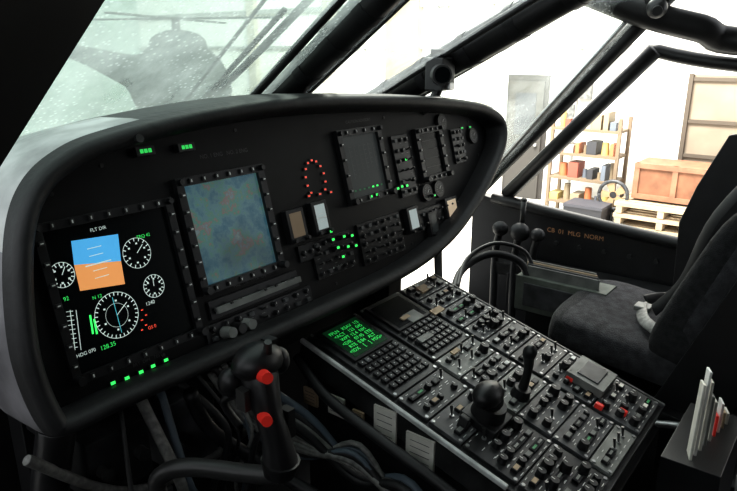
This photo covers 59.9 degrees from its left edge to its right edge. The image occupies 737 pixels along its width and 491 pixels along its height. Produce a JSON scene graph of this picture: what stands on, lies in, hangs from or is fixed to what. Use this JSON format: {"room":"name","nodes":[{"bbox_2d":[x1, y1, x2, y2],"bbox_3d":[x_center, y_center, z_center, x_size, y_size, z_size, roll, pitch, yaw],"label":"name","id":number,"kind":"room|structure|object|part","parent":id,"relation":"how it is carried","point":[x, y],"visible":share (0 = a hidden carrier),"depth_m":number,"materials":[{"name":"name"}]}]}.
{"room":"control cabin","nodes":[
{"label":"control cabin","id":0,"kind":"room"},
{"bbox_2d":[21,0,139,134],"bbox_3d":[-11.456,-4.315,10.694,0.200,7.000,17.000,13,21,36],"label":"wall","id":1,"kind":"structure","parent":0,"point":[110,93],"depth_m":16.54,"materials":[{"name":"white paint"}]},
{"bbox_2d":[137,0,736,199],"bbox_3d":[3.374,-4.119,10.051,24.000,7.000,0.200,13,21,36],"label":"wall","id":2,"kind":"structure","parent":0,"point":[656,100],"depth_m":10.56,"materials":[{"name":"white paint"}]},
{"bbox_2d":[136,0,703,182],"bbox_3d":[2.475,-4.257,10.504,26.000,7.000,0.150,13,21,36],"label":"trim","id":3,"kind":"structure","parent":2,"relation":"attached to","point":[403,47],"depth_m":11.87,"materials":[{"name":"beige"}]},
{"bbox_2d":[501,74,550,199],"bbox_3d":[2.688,-1.866,11.064,0.738,2.100,0.145,13,21,36],"label":"door","id":4,"kind":"structure","parent":2,"relation":"in","point":[527,95],"depth_m":10.96,"materials":[{"name":"grey metal"}]},
{"bbox_2d":[677,73,736,162],"bbox_3d":[5.353,-1.294,9.062,1.760,2.175,0.115,13,21,36],"label":"window","id":5,"kind":"structure","parent":2,"relation":"in","point":[710,111],"depth_m":9.24,"materials":[{"name":"brown"}]},
{"bbox_2d":[256,409,736,490],"bbox_3d":[0.546,1.520,1.306,2.730,1.330,2.760,13,21,36],"label":"floor","id":6,"kind":"structure","parent":0,"point":[303,471],"depth_m":1.83,"materials":[{"name":"black plastic"}]},
{"bbox_2d":[148,335,300,490],"bbox_3d":[-0.219,0.496,1.101,0.227,0.741,0.209,13,21,36],"label":"stick","id":7,"kind":"object","parent":6,"relation":"on","point":[252,378],"visible":1,"depth_m":1.00,"materials":[{"name":"black plastic"}]},
{"bbox_2d":[0,93,507,490],"bbox_3d":[-0.137,0.167,1.612,0.407,1.080,1.564,13,21,36],"label":"panel","id":8,"kind":"object","parent":6,"relation":"on","point":[142,249],"visible":0.99,"depth_m":1.17,"materials":[{"name":"black plastic"}]},
{"bbox_2d":[118,353,456,490],"bbox_3d":[-0.038,0.575,1.119,0.808,0.588,0.445,13,21,36],"label":"cable bundle","id":9,"kind":"object","parent":6,"relation":"on","point":[312,440],"visible":0.58,"depth_m":1.25,"materials":[{"name":"black rubber"}]},
{"bbox_2d":[0,0,736,196],"bbox_3d":[0.507,0.129,0.913,2.880,1.560,2.760,13,21,36],"label":"canopy frame","id":10,"kind":"object","parent":6,"relation":"on","point":[38,37],"visible":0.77,"depth_m":1.42,"materials":[{"name":"black metal"}]},
{"bbox_2d":[469,192,736,409],"bbox_3d":[1.355,0.300,1.948,2.430,0.626,0.195,13,21,36],"label":"door","id":11,"kind":"structure","parent":10,"relation":"attached to","point":[643,258],"depth_m":2.39,"materials":[{"name":"black plastic"}]},
{"bbox_2d":[547,227,603,239],"bbox_3d":[0.762,-0.043,2.366,0.212,0.017,0.001,13,21,36],"label":"placard","id":12,"kind":"object","parent":11,"relation":"attached to","point":[549,227],"visible":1,"depth_m":2.36,"materials":[{"name":"brown paint"}]},
{"bbox_2d":[300,273,664,490],"bbox_3d":[0.261,0.459,1.492,0.652,0.589,0.542,13,21,36],"label":"console","id":13,"kind":"object","parent":6,"relation":"on","point":[480,397],"visible":0.98,"depth_m":1.36,"materials":[{"name":"black plastic"}]},
{"bbox_3d":[0.228,0.319,1.266,0.082,0.107,0.106,13,21,36],"label":"trim knob","id":14,"kind":"part","parent":13,"relation":"part of","materials":[{"name":"black plastic"}]},
{"bbox_3d":[0.330,0.268,1.361,0.051,0.132,0.044,13,21,36],"label":"console lever","id":15,"kind":"part","parent":13,"relation":"part of","materials":[{"name":"black plastic"}]},
{"bbox_2d":[452,198,544,318],"bbox_3d":[0.454,0.203,2.217,0.223,0.646,0.571,8,19,25],"label":"lever","id":16,"kind":"object","parent":6,"relation":"on","point":[519,232],"visible":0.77,"depth_m":2.34,"materials":[{"name":"black metal"}]},
{"bbox_2d":[514,259,615,336],"bbox_3d":[0.643,0.312,2.155,0.300,0.484,0.105,13,21,36],"label":"case","id":17,"kind":"object","parent":6,"relation":"on","point":[547,286],"visible":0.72,"depth_m":2.10,"materials":[{"name":"grey paint"}]},
{"bbox_2d":[548,134,736,490],"bbox_3d":[0.927,0.057,1.764,0.729,1.200,0.565,13,21,36],"label":"seat","id":18,"kind":"object","parent":6,"relation":"on","point":[662,344],"visible":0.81,"depth_m":1.68,"materials":[{"name":"grey fabric"}]},
{"bbox_2d":[655,367,736,490],"bbox_3d":[0.713,0.503,1.389,0.110,0.556,0.260,13,21,36],"label":"holder","id":19,"kind":"object","parent":6,"relation":"on","point":[701,453],"visible":1,"depth_m":1.29,"materials":[{"name":"black plastic"}]},
{"bbox_2d":[734,475,736,490],"bbox_3d":[0.742,0.628,1.126,0.279,0.481,0.336,6,18,20],"label":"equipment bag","id":20,"kind":"object","parent":6,"relation":"on","point":[735,488],"visible":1,"depth_m":1.08,"materials":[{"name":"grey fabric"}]},
{"bbox_2d":[401,191,615,291],"bbox_3d":[-2.265,0.437,7.292,34.000,0.100,30.000,13,21,36],"label":"floor","id":21,"kind":"structure","parent":0,"point":[454,254],"depth_m":7.94,"materials":[{"name":"concrete"}]},
{"bbox_2d":[69,12,282,108],"bbox_3d":[-4.303,-3.142,13.524,3.264,3.099,5.396,-11,20,-33],"label":"helicopter","id":22,"kind":"object","parent":21,"relation":"on","point":[141,84],"visible":0.35,"depth_m":11.78,"materials":[{"name":"grey metal"}]},
{"bbox_2d":[563,198,612,220],"bbox_3d":[3.150,-0.420,9.241,0.560,0.400,0.460,13,21,36],"label":"storage bin","id":23,"kind":"object","parent":21,"relation":"on","point":[594,208],"visible":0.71,"depth_m":9.09,"materials":[{"name":"grey plastic"}]},
{"bbox_2d":[545,111,632,207],"bbox_3d":[3.346,-1.236,9.790,1.050,1.638,0.505,13,21,36],"label":"storage shelf","id":24,"kind":"object","parent":21,"relation":"on","point":[575,170],"visible":0.77,"depth_m":9.61,"materials":[{"name":"brown wood"}]},
{"bbox_2d":[597,179,628,221],"bbox_3d":[3.490,-0.581,9.179,0.392,0.743,0.392,-6,18,-17],"label":"floor fan","id":25,"kind":"object","parent":21,"relation":"on","point":[613,195],"visible":0.7,"depth_m":9.13,"materials":[{"name":"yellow metal"}]},
{"bbox_2d":[613,193,686,236],"bbox_3d":[4.187,-0.384,9.002,1.200,0.470,0.910,13,21,36],"label":"pallet stack","id":26,"kind":"object","parent":21,"relation":"on","point":[657,216],"visible":0.52,"depth_m":8.83,"materials":[{"name":"brown wood"}]},
{"bbox_2d":[631,157,710,204],"bbox_3d":[4.337,-0.895,8.929,1.070,0.500,0.630,13,21,36],"label":"wooden crate","id":27,"kind":"object","parent":26,"relation":"on","point":[675,181],"visible":0.66,"depth_m":8.79,"materials":[{"name":"brown wood"}]}
]}

